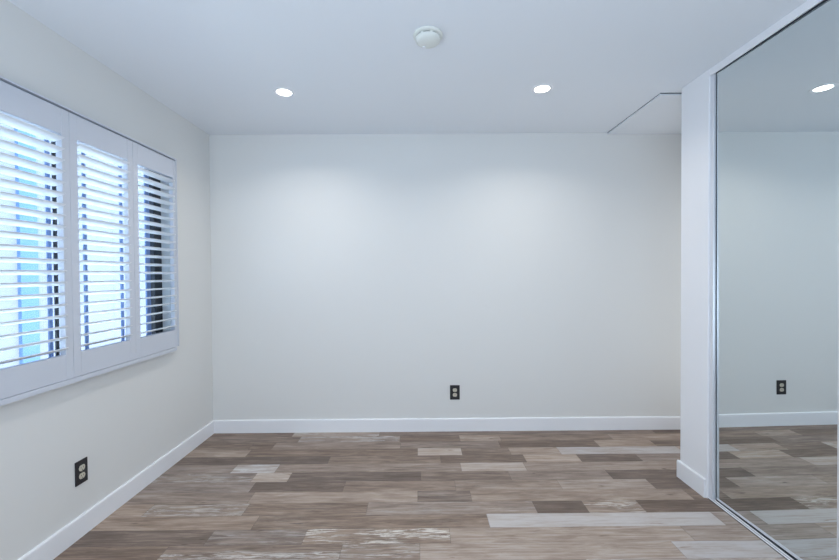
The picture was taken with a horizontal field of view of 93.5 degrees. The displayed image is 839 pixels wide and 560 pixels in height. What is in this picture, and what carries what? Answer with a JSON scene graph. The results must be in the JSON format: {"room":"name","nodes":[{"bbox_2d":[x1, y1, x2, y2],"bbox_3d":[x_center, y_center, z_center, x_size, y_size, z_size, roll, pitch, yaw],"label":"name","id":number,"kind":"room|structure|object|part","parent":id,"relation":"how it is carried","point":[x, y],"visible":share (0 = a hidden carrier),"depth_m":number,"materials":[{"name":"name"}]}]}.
{"room":"empty bedroom","nodes":[
{"label":"empty bedroom","id":0,"kind":"room"},
{"bbox_2d":[0,0,212,559],"bbox_3d":[-1.769,0.075,0.960,0.150,2.444,4.533,0,1,0],"label":"wall","id":1,"kind":"structure","parent":0,"point":[123,420],"depth_m":2.13,"materials":[{"name":"white paint"}]},
{"bbox_2d":[0,80,73,399],"bbox_3d":[-1.673,-0.162,1.667,0.060,1.266,0.424,0,1,0],"label":"plantation shutter","id":2,"kind":"object","parent":1,"relation":"attached to","point":[21,110],"visible":1,"depth_m":1.71,"materials":[{"name":"white paint"}]},
{"bbox_3d":[-1.677,-0.735,1.661,0.028,0.120,0.340,0,1,0],"label":"rail","id":3,"kind":"part","parent":2,"relation":"part of","materials":[{"name":"white paint"}]},
{"bbox_3d":[-1.669,0.413,1.678,0.028,0.116,0.340,0,1,0],"label":"rail","id":4,"kind":"part","parent":2,"relation":"part of","materials":[{"name":"white paint"}]},
{"bbox_2d":[75,457,87,486],"bbox_3d":[-1.688,0.957,1.970,0.008,0.119,0.071,0,1,0],"label":"wall outlet","id":5,"kind":"object","parent":1,"relation":"attached to","point":[81,467],"visible":1,"depth_m":1.97,"materials":[{"name":"black plastic"}]},
{"bbox_2d":[79,464,84,470],"bbox_3d":[-1.686,0.937,1.970,0.002,0.028,0.034,0,1,0],"label":"receptacle","id":6,"kind":"object","parent":5,"relation":"attached to","point":[81,466],"depth_m":1.97,"materials":[{"name":"beige plastic"}]},
{"bbox_2d":[79,472,84,478],"bbox_3d":[-1.686,0.977,1.970,0.002,0.028,0.034,0,1,0],"label":"receptacle","id":7,"kind":"object","parent":5,"relation":"attached to","point":[81,474],"depth_m":1.97,"materials":[{"name":"beige plastic"}]},
{"bbox_2d":[0,123,162,368],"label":"window","id":8,"kind":"structure","parent":1,"relation":"in","point":[149,285],"depth_m":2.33,"materials":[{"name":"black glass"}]},
{"bbox_2d":[68,112,135,376],"bbox_3d":[-1.675,-0.168,2.089,0.060,1.266,0.415,0,1,0],"label":"plantation shutter","id":9,"kind":"object","parent":8,"relation":"attached to","point":[96,141],"visible":0.92,"depth_m":2.06,"materials":[{"name":"white paint"}]},
{"bbox_3d":[-1.679,-0.742,2.080,0.028,0.120,0.331,0,1,0],"label":"rail","id":10,"kind":"part","parent":9,"relation":"part of","materials":[{"name":"white paint"}]},
{"bbox_3d":[-1.671,0.406,2.098,0.028,0.116,0.331,0,1,0],"label":"rail","id":11,"kind":"part","parent":9,"relation":"part of","materials":[{"name":"white paint"}]},
{"bbox_3d":[-1.784,-0.174,2.082,0.063,1.190,1.205,0,1,0],"label":"frame","id":12,"kind":"part","parent":8,"relation":"part of","materials":[{"name":"brown metal"}]},
{"bbox_2d":[132,142,177,358],"bbox_3d":[-1.677,-0.174,2.498,0.063,1.266,0.400,0,1,0],"label":"plantation shutter","id":13,"kind":"object","parent":8,"relation":"attached to","point":[143,157],"visible":0.91,"depth_m":2.48,"materials":[{"name":"white paint"}]},
{"bbox_3d":[-1.681,-0.748,2.496,0.028,0.120,0.332,0,1,0],"label":"rail","id":14,"kind":"part","parent":13,"relation":"part of","materials":[{"name":"white paint"}]},
{"bbox_3d":[-1.673,0.400,2.513,0.028,0.116,0.332,0,1,0],"label":"rail","id":15,"kind":"part","parent":13,"relation":"part of","materials":[{"name":"white paint"}]},
{"bbox_2d":[0,76,178,405],"bbox_3d":[-1.678,-0.164,2.077,0.046,1.305,1.268,0,1,0],"label":"trim","id":16,"kind":"structure","parent":1,"relation":"attached to","point":[27,394],"depth_m":2.01,"materials":[{"name":"white paint"}]},
{"bbox_2d":[18,420,213,559],"bbox_3d":[-1.680,1.239,0.978,0.013,0.106,4.533,0,1,0],"label":"baseboard","id":17,"kind":"structure","parent":1,"relation":"attached to","point":[53,546],"depth_m":2.15,"materials":[{"name":"white paint"}]},
{"bbox_2d":[8,0,823,134],"bbox_3d":[0.353,-1.241,0.950,4.410,0.160,4.773,0,1,0],"label":"ceiling","id":18,"kind":"structure","parent":0,"point":[350,66],"depth_m":2.06,"materials":[{"name":"white paint"}]},
{"bbox_2d":[273,87,294,96],"bbox_3d":[-0.847,-1.173,2.467,0.133,0.005,0.133,0,1,0],"label":"recessed light","id":19,"kind":"object","parent":18,"relation":"in","point":[280,91],"visible":1,"depth_m":2.46,"materials":[{"name":"white paint"}]},
{"bbox_2d":[413,26,442,48],"bbox_3d":[0.040,-1.149,1.885,0.142,0.048,0.142,0,1,0],"label":"smoke detector","id":20,"kind":"object","parent":18,"relation":"attached to","point":[427,37],"visible":1,"depth_m":1.85,"materials":[{"name":"white plastic"}]},
{"bbox_3d":[0.040,-1.166,1.885,0.142,0.013,0.142,0,1,0],"label":"plate","id":21,"kind":"part","parent":20,"relation":"part of","materials":[{"name":"white plastic"}]},
{"bbox_2d":[531,83,552,93],"bbox_3d":[0.760,-1.183,2.444,0.133,0.005,0.133,0,1,0],"label":"recessed light","id":22,"kind":"object","parent":18,"relation":"in","point":[541,88],"visible":1,"depth_m":2.43,"materials":[{"name":"white paint"}]},
{"bbox_2d":[607,93,681,133],"bbox_3d":[1.885,-1.193,2.867,0.701,0.014,0.709,0,1,0],"label":"attic hatch","id":23,"kind":"object","parent":18,"relation":"attached to","point":[662,114],"visible":0.52,"depth_m":2.90,"materials":[{"name":"white paint"}]},
{"bbox_2d":[710,0,822,75],"bbox_3d":[1.641,-1.158,1.535,0.009,0.040,1.371,0,1,0],"label":"fascia","id":24,"kind":"object","parent":18,"relation":"attached to","point":[808,4],"visible":1,"depth_m":1.86,"materials":[{"name":"white paint"}]},
{"bbox_2d":[53,430,786,559],"bbox_3d":[0.395,1.339,0.921,4.280,0.120,4.715,0,1,0],"label":"floor","id":25,"kind":"structure","parent":0,"point":[571,494],"depth_m":2.24,"materials":[{"name":"brown wood"}]},
{"bbox_2d":[708,497,797,559],"bbox_3d":[1.694,1.257,1.577,0.082,0.007,1.360,0,1,0],"label":"floor track","id":26,"kind":"object","parent":25,"relation":"on","point":[769,542],"visible":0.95,"depth_m":1.96,"materials":[{"name":"grey metal"}]},
{"bbox_2d":[716,0,838,559],"bbox_3d":[1.675,0.046,1.882,0.020,2.392,0.660,-1,1,-1],"label":"mirror door","id":27,"kind":"structure","parent":26,"relation":"on","point":[777,103],"depth_m":1.82,"materials":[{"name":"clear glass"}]},
{"bbox_3d":[1.683,1.236,1.908,0.005,0.012,0.632,-1,1,-1],"label":"rail","id":28,"kind":"part","parent":27,"relation":"part of","materials":[{"name":"silver metal"}]},
{"bbox_3d":[1.658,-1.146,1.872,0.005,0.007,0.632,-1,1,-1],"label":"rail","id":29,"kind":"part","parent":27,"relation":"part of","materials":[{"name":"grey metal"}]},
{"bbox_2d":[209,133,680,419],"bbox_3d":[0.351,0.025,3.296,4.410,2.444,0.120,0,1,0],"label":"wall","id":30,"kind":"structure","parent":0,"point":[354,276],"depth_m":3.23,"materials":[{"name":"white paint"}]},
{"bbox_2d":[214,416,679,432],"bbox_3d":[0.380,1.191,3.247,4.128,0.106,0.013,0,1,0],"label":"baseboard","id":31,"kind":"structure","parent":30,"relation":"attached to","point":[639,422],"depth_m":3.24,"materials":[{"name":"white paint"}]},
{"bbox_2d":[450,385,459,399],"bbox_3d":[0.291,0.925,3.244,0.080,0.119,0.008,0,1,0],"label":"wall outlet","id":32,"kind":"object","parent":30,"relation":"attached to","point":[454,389],"visible":1,"depth_m":3.24,"materials":[{"name":"black plastic"}]},
{"bbox_2d":[680,69,715,497],"bbox_3d":[2.039,0.029,2.357,0.802,2.444,0.234,0,1,0],"label":"wall","id":33,"kind":"structure","parent":0,"point":[696,95],"depth_m":2.34,"materials":[{"name":"white paint"}]},
{"bbox_2d":[677,460,705,497],"bbox_3d":[1.639,1.196,2.384,0.013,0.106,0.239,0,1,0],"label":"baseboard","id":34,"kind":"structure","parent":33,"relation":"attached to","point":[685,473],"depth_m":2.37,"materials":[{"name":"white paint"}]},
{"bbox_2d":[709,74,715,500],"bbox_3d":[1.658,0.052,2.226,0.022,2.398,0.026,0,1,0],"label":"door frame","id":35,"kind":"structure","parent":33,"relation":"attached to","point":[712,325],"depth_m":2.22,"materials":[{"name":"silver metal"}]}
]}

